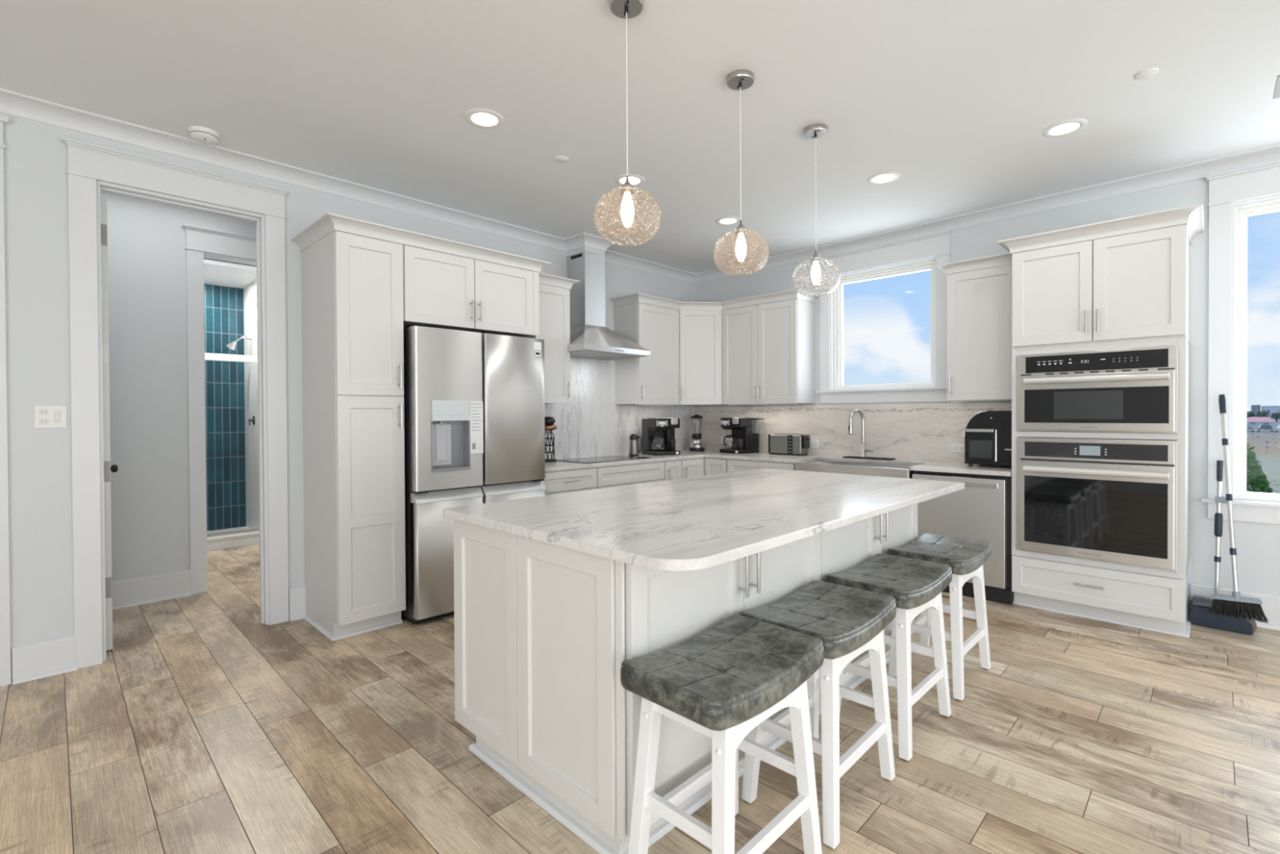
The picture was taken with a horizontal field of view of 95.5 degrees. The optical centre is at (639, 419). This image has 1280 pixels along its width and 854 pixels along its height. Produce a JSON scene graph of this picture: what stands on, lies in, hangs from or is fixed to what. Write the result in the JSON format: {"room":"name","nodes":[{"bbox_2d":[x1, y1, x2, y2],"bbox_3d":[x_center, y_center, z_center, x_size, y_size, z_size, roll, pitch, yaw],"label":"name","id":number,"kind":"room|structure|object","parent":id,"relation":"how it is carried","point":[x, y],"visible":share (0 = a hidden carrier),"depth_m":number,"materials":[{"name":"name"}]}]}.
{"room":"kitchen","nodes":[
{"label":"kitchen","id":0,"kind":"room"},
{"bbox_2d":[100,191,256,582],"bbox_3d":[-3.490,-0.152,4.280,0.120,2.920,3.200,0,1,45],"label":"wall","id":1,"kind":"structure","parent":0,"point":[147,277],"depth_m":4.17,"materials":[{"name":"paint"}]},
{"bbox_2d":[111,569,191,609],"bbox_3d":[-3.947,1.223,3.710,0.036,0.185,1.720,0,1,45],"label":"baseboard","id":2,"kind":"structure","parent":1,"relation":"attached to","point":[157,588],"depth_m":4.16,"materials":[{"name":"paint"}]},
{"bbox_2d":[182,223,256,595],"bbox_3d":[-3.011,-0.069,4.737,0.170,2.742,1.128,0,1,45],"label":"trim","id":3,"kind":"structure","parent":1,"relation":"attached to","point":[202,242],"depth_m":4.35,"materials":[{"name":"paint"}]},
{"bbox_2d":[204,258,257,288],"bbox_3d":[-4.592,-1.544,6.232,1.300,0.040,0.940,0,1,45],"label":"ceiling","id":4,"kind":"structure","parent":0,"point":[215,273],"depth_m":6.13,"materials":[{"name":"paint"}]},
{"bbox_2d":[243,280,259,528],"bbox_3d":[-4.600,-0.124,6.259,1.260,2.840,0.940,0,1,45],"label":"wall","id":5,"kind":"structure","parent":0,"point":[250,292],"depth_m":6.59,"materials":[{"name":"paint"}]},
{"bbox_2d":[204,284,245,530],"bbox_3d":[-4.945,-0.125,6.593,0.100,2.840,0.850,0,1,45],"label":"shower tile","id":6,"kind":"structure","parent":5,"relation":"attached to","point":[224,306],"depth_m":6.69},
{"bbox_2d":[226,336,252,350],"bbox_3d":[-4.502,-0.849,6.532,0.247,0.153,0.095,-1,1,-27],"label":"shower","id":7,"kind":"object","parent":5,"relation":"attached to","point":[231,345],"visible":1,"depth_m":6.48,"materials":[{"name":"silver metal"}]},
{"bbox_2d":[0,112,694,682],"bbox_3d":[-2.400,-0.152,3.761,0.140,2.920,8.790,0,1,45],"label":"wall","id":8,"kind":"structure","parent":0,"point":[36,198],"depth_m":3.01,"materials":[{"name":"paint"}]},
{"bbox_2d":[0,114,11,686],"bbox_3d":[-3.324,-0.084,2.692,0.045,2.812,0.570,0,1,45],"label":"trim","id":9,"kind":"structure","parent":8,"relation":"attached to","point":[5,610],"depth_m":2.87,"materials":[{"name":"paint"}]},
{"bbox_2d":[12,635,77,684],"bbox_3d":[-3.050,1.230,2.982,0.036,0.175,0.232,0,1,45],"label":"baseboard","id":10,"kind":"structure","parent":8,"relation":"attached to","point":[37,660],"depth_m":2.98,"materials":[{"name":"paint"}]},
{"bbox_2d":[34,405,66,428],"bbox_3d":[-3.044,-0.012,3.002,0.009,0.116,0.118,0,1,45],"label":"wall outlet","id":11,"kind":"object","parent":8,"relation":"attached to","point":[45,416],"visible":1,"depth_m":3.00,"materials":[{"name":"white plastic"}]},
{"bbox_2d":[39,408,48,415],"bbox_3d":[-3.060,-0.036,2.983,0.002,0.032,0.034,0,1,45],"label":"socket","id":12,"kind":"object","parent":11,"relation":"attached to","point":[42,411],"depth_m":2.98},
{"bbox_2d":[39,417,48,424],"bbox_3d":[-3.059,0.012,2.983,0.002,0.032,0.034,0,1,45],"label":"socket","id":13,"kind":"object","parent":11,"relation":"attached to","point":[42,420],"depth_m":2.98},
{"bbox_2d":[53,410,60,422],"bbox_3d":[-3.025,-0.013,3.017,0.003,0.066,0.026,0,1,45],"label":"light switch","id":14,"kind":"object","parent":11,"relation":"attached to","point":[56,413],"depth_m":3.02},
{"bbox_2d":[100,194,118,650],"bbox_3d":[-3.252,0.020,3.557,0.774,2.563,0.117,0,1,45],"label":"door","id":15,"kind":"structure","parent":8,"relation":"in","point":[104,228],"depth_m":3.27,"materials":[{"name":"paint"}]},
{"bbox_2d":[61,137,289,668],"bbox_3d":[-2.679,-0.075,3.447,0.187,2.775,1.042,0,1,45],"label":"trim","id":16,"kind":"structure","parent":8,"relation":"attached to","point":[88,163],"depth_m":3.20,"materials":[{"name":"paint"}]},
{"bbox_2d":[288,585,306,621],"bbox_3d":[-2.241,1.204,3.803,0.036,0.205,0.092,0,1,45],"label":"baseboard","id":17,"kind":"structure","parent":8,"relation":"attached to","point":[296,594],"depth_m":3.80,"materials":[{"name":"paint"}]},
{"bbox_2d":[402,244,539,338],"bbox_3d":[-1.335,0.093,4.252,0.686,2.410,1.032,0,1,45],"label":"upper cabinet","id":18,"kind":"object","parent":8,"relation":"attached to","point":[445,291],"visible":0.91,"depth_m":3.98,"materials":[{"name":"paint"}]},
{"bbox_2d":[290,212,579,289],"bbox_3d":[-1.286,-1.142,4.278,0.712,0.074,2.094,0,1,45],"label":"crown molding","id":19,"kind":"structure","parent":18,"relation":"on","point":[326,224],"depth_m":3.73,"materials":[{"name":"paint"}]},
{"bbox_2d":[537,283,571,403],"bbox_3d":[-0.894,-0.625,4.911,0.386,0.980,0.536,0,1,45],"label":"upper cabinet","id":20,"kind":"object","parent":8,"relation":"attached to","point":[553,301],"visible":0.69,"depth_m":4.89,"materials":[{"name":"paint"}]},
{"bbox_2d":[567,246,604,255],"bbox_3d":[-0.501,-1.576,5.398,0.259,0.120,0.243,0,1,45],"label":"trim","id":21,"kind":"structure","parent":8,"relation":"attached to","point":[584,248],"depth_m":5.30,"materials":[{"name":"paint"}]},
{"bbox_2d":[567,250,650,359],"bbox_3d":[-0.385,-1.047,5.294,0.570,0.938,0.800,0,1,45],"label":"range hood","id":22,"kind":"object","parent":8,"relation":"attached to","point":[589,336],"visible":0.83,"depth_m":5.27,"materials":[{"name":"silver metal"}]},
{"bbox_2d":[544,356,695,458],"bbox_3d":[-0.290,-0.115,5.787,0.019,0.946,2.618,0,1,45],"label":"backsplash","id":23,"kind":"structure","parent":8,"relation":"attached to","point":[592,424],"depth_m":5.66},
{"bbox_2d":[0,88,1279,283],"bbox_3d":[0.649,-1.558,0.638,8.580,0.082,8.650,0,1,45],"label":"trim","id":24,"kind":"structure","parent":8,"relation":"attached to","point":[11,103],"depth_m":4.03,"materials":[{"name":"paint"}]},
{"bbox_2d":[613,302,679,405],"bbox_3d":[0.089,-0.634,5.908,0.386,0.988,0.603,0,1,45],"label":"upper cabinet","id":25,"kind":"object","parent":8,"relation":"attached to","point":[654,379],"depth_m":5.75,"materials":[{"name":"paint"}]},
{"bbox_2d":[609,288,819,310],"bbox_3d":[0.725,-1.164,5.726,2.056,0.072,0.613,0,1,6],"label":"crown molding","id":26,"kind":"structure","parent":25,"relation":"on","point":[791,294],"depth_m":5.72,"materials":[{"name":"paint"}]},
{"bbox_2d":[679,310,728,404],"bbox_3d":[0.625,-0.644,6.263,0.649,0.980,0.686,0,1,45],"label":"upper cabinet","id":27,"kind":"object","parent":8,"relation":"attached to","point":[700,331],"visible":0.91,"depth_m":6.01,"materials":[{"name":"paint"}]},
{"bbox_2d":[0,0,1279,273],"bbox_3d":[-0.762,-1.652,2.069,12.800,0.105,8.910,0,1,45],"label":"ceiling","id":28,"kind":"structure","parent":0,"point":[957,99],"depth_m":2.90,"materials":[{"name":"paint"}]},
{"bbox_2d":[187,125,219,143],"bbox_3d":[-2.442,-1.584,3.256,0.144,0.047,0.144,0,1,45],"label":"smoke detector","id":29,"kind":"object","parent":28,"relation":"attached to","point":[200,134],"visible":1,"depth_m":3.22,"materials":[{"name":"white plastic"}]},
{"bbox_2d":[463,108,504,128],"bbox_3d":[-0.834,-1.611,3.122,0.212,0.007,0.212,0,1,45],"label":"recessed light","id":30,"kind":"object","parent":28,"relation":"in","point":[480,117],"visible":1,"depth_m":3.11,"materials":[{"name":"white plastic"}]},
{"bbox_2d":[471,112,497,125],"bbox_3d":[-0.834,-1.611,3.122,0.138,0.001,0.138,0,1,45],"label":"diffuser","id":31,"kind":"object","parent":30,"relation":"attached to","point":[486,119],"depth_m":3.12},
{"bbox_2d":[593,0,660,245],"bbox_3d":[-0.050,-1.149,2.241,0.260,0.923,0.260,0,1,45],"label":"pendant light","id":32,"kind":"object","parent":28,"relation":"hanging from","point":[625,9],"visible":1,"depth_m":2.23,"materials":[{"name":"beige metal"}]},
{"bbox_2d":[620,175,634,195],"bbox_3d":[-0.049,-0.905,2.243,0.056,0.066,0.056,0,1,45],"label":"socket","id":33,"kind":"object","parent":32,"relation":"attached to","point":[627,184],"depth_m":2.23,"materials":[{"name":"silver metal"}]},
{"bbox_2d":[614,173,645,186],"bbox_3d":[-0.068,-1.622,3.954,0.212,0.007,0.212,0,1,45],"label":"recessed light","id":34,"kind":"object","parent":28,"relation":"in","point":[635,180],"visible":0.85,"depth_m":3.93,"materials":[{"name":"white plastic"}]},
{"bbox_2d":[619,177,639,184],"bbox_3d":[-0.068,-1.622,3.954,0.138,0.001,0.138,0,1,45],"label":"diffuser","id":35,"kind":"object","parent":34,"relation":"attached to","point":[633,180],"depth_m":3.95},
{"bbox_2d":[715,216,740,225],"bbox_3d":[0.727,-1.633,4.790,0.212,0.007,0.212,0,1,45],"label":"recessed light","id":36,"kind":"object","parent":28,"relation":"in","point":[726,220],"visible":0.94,"depth_m":4.78,"materials":[{"name":"white plastic"}]},
{"bbox_2d":[720,218,736,223],"bbox_3d":[0.727,-1.633,4.790,0.138,0.001,0.138,0,1,45],"label":"diffuser","id":37,"kind":"object","parent":36,"relation":"attached to","point":[726,220],"depth_m":4.79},
{"bbox_2d":[713,69,768,275],"bbox_3d":[0.477,-1.156,2.755,0.260,0.923,0.260,0,1,45],"label":"pendant light","id":38,"kind":"object","parent":28,"relation":"hanging from","point":[738,80],"visible":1,"depth_m":2.74,"materials":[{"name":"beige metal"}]},
{"bbox_2d":[734,219,746,235],"bbox_3d":[0.478,-0.912,2.757,0.056,0.066,0.056,0,1,45],"label":"socket","id":39,"kind":"object","parent":38,"relation":"attached to","point":[743,232],"depth_m":2.74,"materials":[{"name":"silver metal"}]},
{"bbox_2d":[791,124,839,296],"bbox_3d":[0.986,-1.163,3.261,0.260,0.923,0.260,0,1,45],"label":"pendant light","id":40,"kind":"object","parent":28,"relation":"hanging from","point":[815,131],"visible":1,"depth_m":3.25,"materials":[{"name":"silver metal"}]},
{"bbox_2d":[810,249,821,262],"bbox_3d":[0.987,-0.919,3.263,0.056,0.066,0.056,0,1,45],"label":"socket","id":41,"kind":"object","parent":40,"relation":"attached to","point":[814,260],"depth_m":3.25,"materials":[{"name":"silver metal"}]},
{"bbox_2d":[866,171,901,184],"bbox_3d":[1.652,-1.630,3.934,0.212,0.007,0.212,0,1,45],"label":"recessed light","id":42,"kind":"object","parent":28,"relation":"in","point":[885,177],"visible":1,"depth_m":3.92,"materials":[{"name":"white plastic"}]},
{"bbox_2d":[873,174,894,182],"bbox_3d":[1.652,-1.630,3.934,0.138,0.001,0.138,0,1,45],"label":"diffuser","id":43,"kind":"object","parent":42,"relation":"attached to","point":[884,178],"depth_m":3.93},
{"bbox_2d":[1040,118,1088,137],"bbox_3d":[2.376,-1.627,3.256,0.212,0.007,0.212,0,1,45],"label":"recessed light","id":44,"kind":"object","parent":28,"relation":"in","point":[1068,126],"visible":1,"depth_m":3.25,"materials":[{"name":"white plastic"}]},
{"bbox_2d":[1048,123,1079,134],"bbox_3d":[2.376,-1.628,3.256,0.138,0.001,0.138,0,1,45],"label":"diffuser","id":45,"kind":"object","parent":44,"relation":"attached to","point":[1064,128],"depth_m":3.26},
{"bbox_2d":[1272,75,1279,98],"bbox_3d":[2.690,-1.357,1.522,1.387,0.520,1.601,0,1,45],"label":"air vent","id":46,"kind":"object","parent":28,"relation":"hanging from","point":[1277,91],"visible":1,"depth_m":2.01,"materials":[{"name":"white plastic"}]},
{"bbox_2d":[0,526,1279,853],"bbox_3d":[-0.804,1.302,2.039,12.800,0.032,8.950,0,1,45],"label":"floor","id":47,"kind":"structure","parent":0,"point":[206,726],"depth_m":2.29,"materials":[{"name":"brown wood"}]},
{"bbox_2d":[206,530,259,551],"bbox_3d":[-4.189,1.235,5.877,0.150,0.125,0.745,0,1,45],"label":"shower curb","id":48,"kind":"object","parent":47,"relation":"on","point":[221,542],"visible":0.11,"depth_m":5.87,"materials":[{"name":"paint"}]},
{"bbox_2d":[204,352,259,537],"bbox_3d":[-4.201,0.257,5.875,0.050,1.829,0.745,0,1,45],"label":"screen","id":49,"kind":"object","parent":48,"relation":"on","point":[211,357],"visible":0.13,"depth_m":5.90,"materials":[{"name":"white metal"}]},
{"bbox_2d":[301,230,405,640],"bbox_3d":[-1.846,0.101,3.733,0.686,2.410,0.420,0,1,45],"label":"pantry cabinet","id":50,"kind":"object","parent":47,"relation":"on","point":[352,285],"visible":1,"depth_m":3.54,"materials":[{"name":"paint"}]},
{"bbox_2d":[401,325,545,624],"bbox_3d":[-1.287,0.356,4.205,0.706,1.885,0.991,0,1,45],"label":"refrigerator","id":51,"kind":"object","parent":47,"relation":"on","point":[474,402],"visible":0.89,"depth_m":3.82,"materials":[{"name":"silver metal"}]},
{"bbox_2d":[542,466,596,495],"bbox_3d":[-0.769,0.846,4.840,0.671,0.888,0.582,0,1,45],"label":"base cabinet","id":52,"kind":"object","parent":47,"relation":"on","point":[559,482],"visible":0.2,"depth_m":4.63,"materials":[{"name":"paint"}]},
{"bbox_2d":[545,449,1011,476],"bbox_3d":[0.885,0.378,4.650,3.290,0.032,2.638,0,1,45],"label":"countertop","id":53,"kind":"structure","parent":52,"relation":"on","point":[918,465],"depth_m":5.02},
{"bbox_2d":[544,416,557,462],"bbox_3d":[-0.799,0.172,5.031,0.170,0.390,0.170,0,1,45],"label":"pod holder","id":54,"kind":"object","parent":53,"relation":"on","point":[549,421],"visible":0.66,"depth_m":4.99,"materials":[{"name":"black metal"}]},
{"bbox_2d":[544,416,555,424],"bbox_3d":[-0.800,0.012,5.029,0.140,0.070,0.140,0,1,45],"label":"shade","id":55,"kind":"object","parent":54,"relation":"in","point":[548,420],"depth_m":4.98,"materials":[{"name":"black plastic"}]},
{"bbox_2d":[544,424,557,430],"bbox_3d":[-0.800,0.072,5.030,0.170,0.050,0.170,0,1,45],"label":"cup","id":56,"kind":"object","parent":54,"relation":"on","point":[547,427],"depth_m":4.97,"materials":[{"name":"orange metal"}]},
{"bbox_2d":[556,454,651,463],"bbox_3d":[-0.337,0.359,5.266,0.470,0.006,0.780,0,1,45],"label":"cooktop","id":57,"kind":"object","parent":53,"relation":"in","point":[606,458],"visible":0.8,"depth_m":5.20,"materials":[{"name":"black glass"}]},
{"bbox_2d":[628,433,642,456],"bbox_3d":[-0.054,0.250,5.686,0.102,0.215,0.117,0,1,45],"label":"press","id":58,"kind":"object","parent":53,"relation":"on","point":[633,442],"visible":1,"depth_m":5.64,"materials":[{"name":"silver metal"}]},
{"bbox_2d":[641,417,679,455],"bbox_3d":[0.217,0.170,5.864,0.285,0.369,0.318,-1,1,-28],"label":"coffee maker","id":59,"kind":"object","parent":53,"relation":"on","point":[658,434],"visible":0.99,"depth_m":5.83,"materials":[{"name":"black plastic"}]},
{"bbox_2d":[668,439,675,449],"bbox_3d":[0.324,0.257,5.841,0.074,0.105,0.074,0,1,45],"label":"cup","id":60,"kind":"object","parent":59,"relation":"on","point":[672,442],"depth_m":5.81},
{"bbox_2d":[688,414,704,451],"bbox_3d":[0.629,0.150,6.402,0.184,0.395,0.175,0,1,45],"label":"blender","id":61,"kind":"object","parent":53,"relation":"on","point":[696,444],"visible":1,"depth_m":6.35,"materials":[{"name":"black plastic"}]},
{"bbox_2d":[720,417,764,453],"bbox_3d":[1.048,0.165,6.029,0.318,0.369,0.345,-1,1,-39],"label":"coffee maker","id":62,"kind":"object","parent":53,"relation":"on","point":[744,436],"visible":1,"depth_m":5.97,"materials":[{"name":"black plastic"}]},
{"bbox_2d":[736,438,743,448],"bbox_3d":[1.026,0.252,5.944,0.074,0.105,0.074,0,1,45],"label":"cup","id":63,"kind":"object","parent":62,"relation":"on","point":[740,441],"depth_m":5.92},
{"bbox_2d":[768,433,810,455],"bbox_3d":[1.477,0.248,5.720,0.405,0.203,0.164,0,1,45],"label":"toaster","id":64,"kind":"object","parent":53,"relation":"on","point":[788,444],"visible":1,"depth_m":5.64,"materials":[{"name":"silver metal"}]},
{"bbox_2d":[795,460,913,478],"bbox_3d":[1.865,0.512,4.935,0.966,0.270,0.453,0,1,45],"label":"farmhouse sink","id":65,"kind":"object","parent":53,"relation":"in","point":[824,466],"visible":0.2,"depth_m":4.83,"materials":[{"name":"ceramic"}]},
{"bbox_2d":[848,409,873,457],"bbox_3d":[1.956,0.126,5.189,0.213,0.427,0.122,0,1,4],"label":"faucet","id":66,"kind":"object","parent":53,"relation":"on","point":[863,445],"visible":1,"depth_m":5.20,"materials":[{"name":"silver metal"}]},
{"bbox_2d":[842,455,895,460],"bbox_3d":[2.036,0.346,5.180,0.430,0.012,0.120,0,1,45],"label":"drying mat","id":67,"kind":"object","parent":53,"relation":"on","point":[848,456],"visible":1,"depth_m":5.15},
{"bbox_2d":[963,410,1011,466],"bbox_3d":[2.674,0.146,4.405,0.385,0.420,0.375,0,1,45],"label":"air fryer","id":68,"kind":"object","parent":53,"relation":"on","point":[987,433],"visible":0.81,"depth_m":4.28,"materials":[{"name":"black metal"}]},
{"bbox_2d":[595,461,664,488],"bbox_3d":[-0.271,0.840,5.346,0.670,0.888,0.830,0,1,45],"label":"base cabinet","id":69,"kind":"object","parent":47,"relation":"on","point":[612,476],"visible":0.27,"depth_m":5.11,"materials":[{"name":"paint"}]},
{"bbox_2d":[662,459,681,480],"bbox_3d":[0.109,0.834,5.730,0.670,0.888,0.242,0,1,45],"label":"base cabinet","id":70,"kind":"object","parent":47,"relation":"on","point":[673,468],"visible":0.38,"depth_m":5.52,"materials":[{"name":"paint"}]},
{"bbox_2d":[453,503,917,853],"bbox_3d":[0.423,0.842,2.770,1.022,0.923,2.278,0,1,45],"label":"kitchen island","id":71,"kind":"object","parent":47,"relation":"on","point":[544,633],"visible":0.38,"depth_m":1.90,"materials":[{"name":"paint"}]},
{"bbox_2d":[443,467,964,571],"bbox_3d":[0.475,0.364,2.720,1.260,0.032,2.345,0,1,45],"label":"island countertop","id":72,"kind":"structure","parent":71,"relation":"on","point":[700,522],"depth_m":2.20,"materials":[{"name":"stone"}]},
{"bbox_2d":[680,457,728,478],"bbox_3d":[0.621,0.829,6.085,0.903,0.888,0.974,0,1,45],"label":"base cabinet","id":73,"kind":"object","parent":47,"relation":"on","point":[695,467],"visible":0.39,"depth_m":5.75,"materials":[{"name":"paint"}]},
{"bbox_2d":[620,614,823,853],"bbox_3d":[0.247,0.985,1.658,0.344,0.658,0.544,0,1,45],"label":"bar stool","id":74,"kind":"object","parent":47,"relation":"on","point":[722,682],"visible":1,"depth_m":1.59,"materials":[{"name":"grey leather"}]},
{"bbox_2d":[727,458,827,472],"bbox_3d":[1.315,0.830,5.614,0.735,0.888,0.670,0,1,45],"label":"base cabinet","id":75,"kind":"object","parent":47,"relation":"on","point":[733,465],"visible":0.12,"depth_m":5.44,"materials":[{"name":"paint"}]},
{"bbox_2d":[739,580,896,848],"bbox_3d":[0.637,0.980,2.054,0.344,0.658,0.544,0,1,44],"label":"bar stool","id":76,"kind":"object","parent":47,"relation":"on","point":[849,622],"visible":0.89,"depth_m":1.98,"materials":[{"name":"white paint"}]},
{"bbox_2d":[824,553,951,760],"bbox_3d":[1.074,0.974,2.497,0.544,0.658,0.344,-1,1,-45],"label":"bar stool","id":77,"kind":"object","parent":47,"relation":"on","point":[916,585],"visible":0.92,"depth_m":2.40,"materials":[{"name":"white paint"}]},
{"bbox_2d":[886,533,991,700],"bbox_3d":[1.528,0.967,2.958,0.344,0.658,0.544,0,1,45],"label":"bar stool","id":78,"kind":"object","parent":47,"relation":"on","point":[966,557],"visible":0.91,"depth_m":2.88,"materials":[{"name":"white paint"}]},
{"bbox_2d":[911,470,1013,604],"bbox_3d":[2.521,0.835,4.434,0.654,0.886,0.642,0,1,45],"label":"dishwasher","id":79,"kind":"object","parent":47,"relation":"on","point":[981,510],"visible":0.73,"depth_m":4.11,"materials":[{"name":"metal"}]},
{"bbox_2d":[1011,223,1191,637],"bbox_3d":[3.067,0.071,3.880,0.891,2.420,0.666,0,1,45],"label":"tall cabinet","id":80,"kind":"object","parent":47,"relation":"on","point":[1129,291],"visible":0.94,"depth_m":3.64,"materials":[{"name":"paint"}]},
{"bbox_2d":[935,203,1204,275],"bbox_3d":[2.872,-1.170,4.033,1.494,0.095,0.698,0,1,45],"label":"crown molding","id":81,"kind":"structure","parent":80,"relation":"on","point":[1193,215],"depth_m":3.67,"materials":[{"name":"paint"}]},
{"bbox_2d":[1017,436,1177,571],"bbox_3d":[3.018,0.507,3.846,0.804,0.768,0.572,0,1,45],"label":"wall oven","id":82,"kind":"object","parent":80,"relation":"in","point":[1114,500],"visible":0.97,"depth_m":3.63,"materials":[{"name":"silver metal"}]},
{"bbox_2d":[1017,346,1177,433],"bbox_3d":[2.997,-0.177,3.822,0.804,0.512,0.522,0,1,45],"label":"microwave oven","id":83,"kind":"object","parent":80,"relation":"in","point":[1126,390],"visible":1,"depth_m":3.63,"materials":[{"name":"silver metal"}]},
{"bbox_2d":[1189,460,1257,635],"bbox_3d":[3.614,0.770,3.606,0.290,1.021,0.225,0,1,45],"label":"dustpan","id":84,"kind":"object","parent":47,"relation":"on","point":[1199,608],"visible":0.74,"depth_m":3.62,"materials":[{"name":"black plastic"}]},
{"bbox_2d":[1208,394,1268,623],"bbox_3d":[3.589,0.509,3.491,0.251,1.325,0.287,0,1,45],"label":"broom","id":85,"kind":"object","parent":47,"relation":"on","point":[1234,603],"visible":1,"depth_m":3.46,"materials":[{"name":"silver metal"}]},
{"bbox_2d":[694,177,1279,611],"bbox_3d":[3.691,-0.182,3.830,8.720,2.920,0.140,0,1,45],"label":"wall","id":86,"kind":"structure","parent":0,"point":[1257,544],"depth_m":3.81,"materials":[{"name":"paint"}]},
{"bbox_2d":[722,298,815,404],"bbox_3d":[1.267,-0.639,5.840,0.862,0.988,0.386,0,1,45],"label":"upper cabinet","id":87,"kind":"object","parent":86,"relation":"attached to","point":[768,348],"depth_m":5.65,"materials":[{"name":"paint"}]},
{"bbox_2d":[695,401,1011,462],"bbox_3d":[1.810,0.105,5.575,3.272,0.488,0.019,0,1,45],"label":"backsplash","id":88,"kind":"structure","parent":86,"relation":"attached to","point":[901,431],"depth_m":5.30,"materials":[{"name":"stone"}]},
{"bbox_2d":[809,439,818,448],"bbox_3d":[1.693,0.239,5.672,0.110,0.085,0.008,0,1,45],"label":"wall outlet","id":89,"kind":"object","parent":88,"relation":"attached to","point":[814,443],"visible":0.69,"depth_m":5.66,"materials":[{"name":"white plastic"}]},
{"bbox_2d":[950,443,964,453],"bbox_3d":[2.614,0.237,4.765,0.125,0.075,0.008,0,1,45],"label":"wall outlet","id":90,"kind":"object","parent":88,"relation":"attached to","point":[954,447],"visible":0.89,"depth_m":4.77,"materials":[{"name":"white plastic"}]},
{"bbox_2d":[815,229,952,403],"bbox_3d":[2.196,-0.855,5.263,1.215,1.409,0.185,0,1,45],"label":"window","id":91,"kind":"structure","parent":86,"relation":"in","point":[922,253],"depth_m":5.21,"materials":[{"name":"paint"}]},
{"bbox_2d":[946,264,1012,401],"bbox_3d":[2.667,-0.634,4.461,0.488,0.988,0.386,0,1,45],"label":"upper cabinet","id":92,"kind":"object","parent":86,"relation":"attached to","point":[980,301],"depth_m":4.37,"materials":[{"name":"paint"}]},
{"bbox_2d":[1191,583,1279,630],"bbox_3d":[5.174,1.185,2.263,4.400,0.200,0.036,0,1,45],"label":"baseboard","id":93,"kind":"structure","parent":86,"relation":"attached to","point":[1270,606],"depth_m":3.58,"materials":[{"name":"paint"}]},
{"bbox_2d":[1200,160,1279,524],"bbox_3d":[4.189,-0.458,3.303,1.432,2.197,0.185,0,1,45],"label":"window","id":94,"kind":"structure","parent":86,"relation":"in","point":[1237,195],"depth_m":3.68,"materials":[{"name":"paint"}]},
{"label":"outside","id":95,"kind":"structure","parent":0,"visible":0},
{"bbox_2d":[1246,419,1279,493],"bbox_3d":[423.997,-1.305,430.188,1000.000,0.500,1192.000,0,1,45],"label":"ground","id":96,"kind":"structure","parent":95,"point":[1269,460],"depth_m":56.01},
{"bbox_2d":[1246,410,1255,418],"bbox_3d":[243.045,-1.200,232.163,3.902,4.572,3.547,0,1,45],"label":"tree","id":97,"kind":"object","parent":96,"relation":"on","point":[1249,414],"visible":0.59,"depth_m":231.21,"materials":[{"name":"plant"}]},
{"bbox_2d":[1250,404,1260,417],"bbox_3d":[308.525,-3.457,291.223,3.800,7.400,8.800,0,1,45],"label":"house","id":98,"kind":"structure","parent":96,"relation":"on","point":[1255,408],"depth_m":288.45,"materials":[{"name":"grey plastic"}]},
{"bbox_2d":[1246,442,1273,493],"bbox_3d":[20.012,2.669,19.566,2.960,3.936,2.881,0,1,-4],"label":"shrub","id":99,"kind":"object","parent":96,"relation":"on","point":[1256,480],"visible":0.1,"depth_m":18.71,"materials":[{"name":"green plant"}]},
{"bbox_2d":[1246,417,1275,426],"bbox_3d":[184.587,0.618,173.326,6.400,2.550,6.800,0,1,45],"label":"house","id":100,"kind":"structure","parent":96,"relation":"on","point":[1250,420],"depth_m":171.53,"materials":[{"name":"pink"}]},
{"bbox_2d":[1255,409,1269,417],"bbox_3d":[240.628,-1.304,224.695,4.154,4.937,3.744,0,1,45],"label":"tree","id":101,"kind":"object","parent":96,"relation":"on","point":[1261,413],"visible":0.84,"depth_m":224.07,"materials":[{"name":"plant"}]},
{"bbox_2d":[1246,440,1279,452],"bbox_3d":[68.274,2.848,59.204,30.150,1.250,0.120,0,1,45],"label":"fence","id":102,"kind":"object","parent":96,"relation":"on","point":[1266,441],"visible":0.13,"depth_m":61.29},
{"bbox_2d":[1246,432,1279,441],"bbox_3d":[89.332,2.555,80.569,30.150,1.250,0.120,0,1,45],"label":"fence","id":103,"kind":"object","parent":96,"relation":"on","point":[1252,433],"visible":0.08,"depth_m":81.74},
{"bbox_2d":[1246,429,1279,436],"bbox_3d":[106.881,2.312,98.373,30.150,1.250,0.120,0,1,45],"label":"fence","id":104,"kind":"object","parent":96,"relation":"on","point":[1246,429],"visible":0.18,"depth_m":99.00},
{"bbox_2d":[1246,435,1279,445],"bbox_3d":[79.505,2.692,70.599,30.150,1.250,0.120,0,1,45],"label":"fence","id":105,"kind":"object","parent":96,"relation":"on","point":[1258,437],"visible":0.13,"depth_m":72.63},
{"bbox_2d":[1257,424,1273,431],"bbox_3d":[129.788,1.903,120.639,2.100,1.450,4.000,0,1,45],"label":"parked car","id":106,"kind":"object","parent":96,"relation":"on","point":[1261,426],"visible":0.77,"depth_m":119.74,"materials":[{"name":"silver metal"}]},
{"bbox_2d":[1262,405,1279,419],"bbox_3d":[312.942,-3.190,286.873,8.800,6.900,8.800,0,1,45],"label":"house","id":107,"kind":"structure","parent":96,"relation":"on","point":[1270,410],"depth_m":284.74,"materials":[{"name":"grey plastic"}]},
{"bbox_2d":[1270,412,1279,422],"bbox_3d":[245.735,-0.855,224.294,3.657,3.997,3.628,0,1,45],"label":"tree","id":108,"kind":"object","parent":96,"relation":"on","point":[1277,415],"visible":0.99,"depth_m":223.82,"materials":[{"name":"plant"}]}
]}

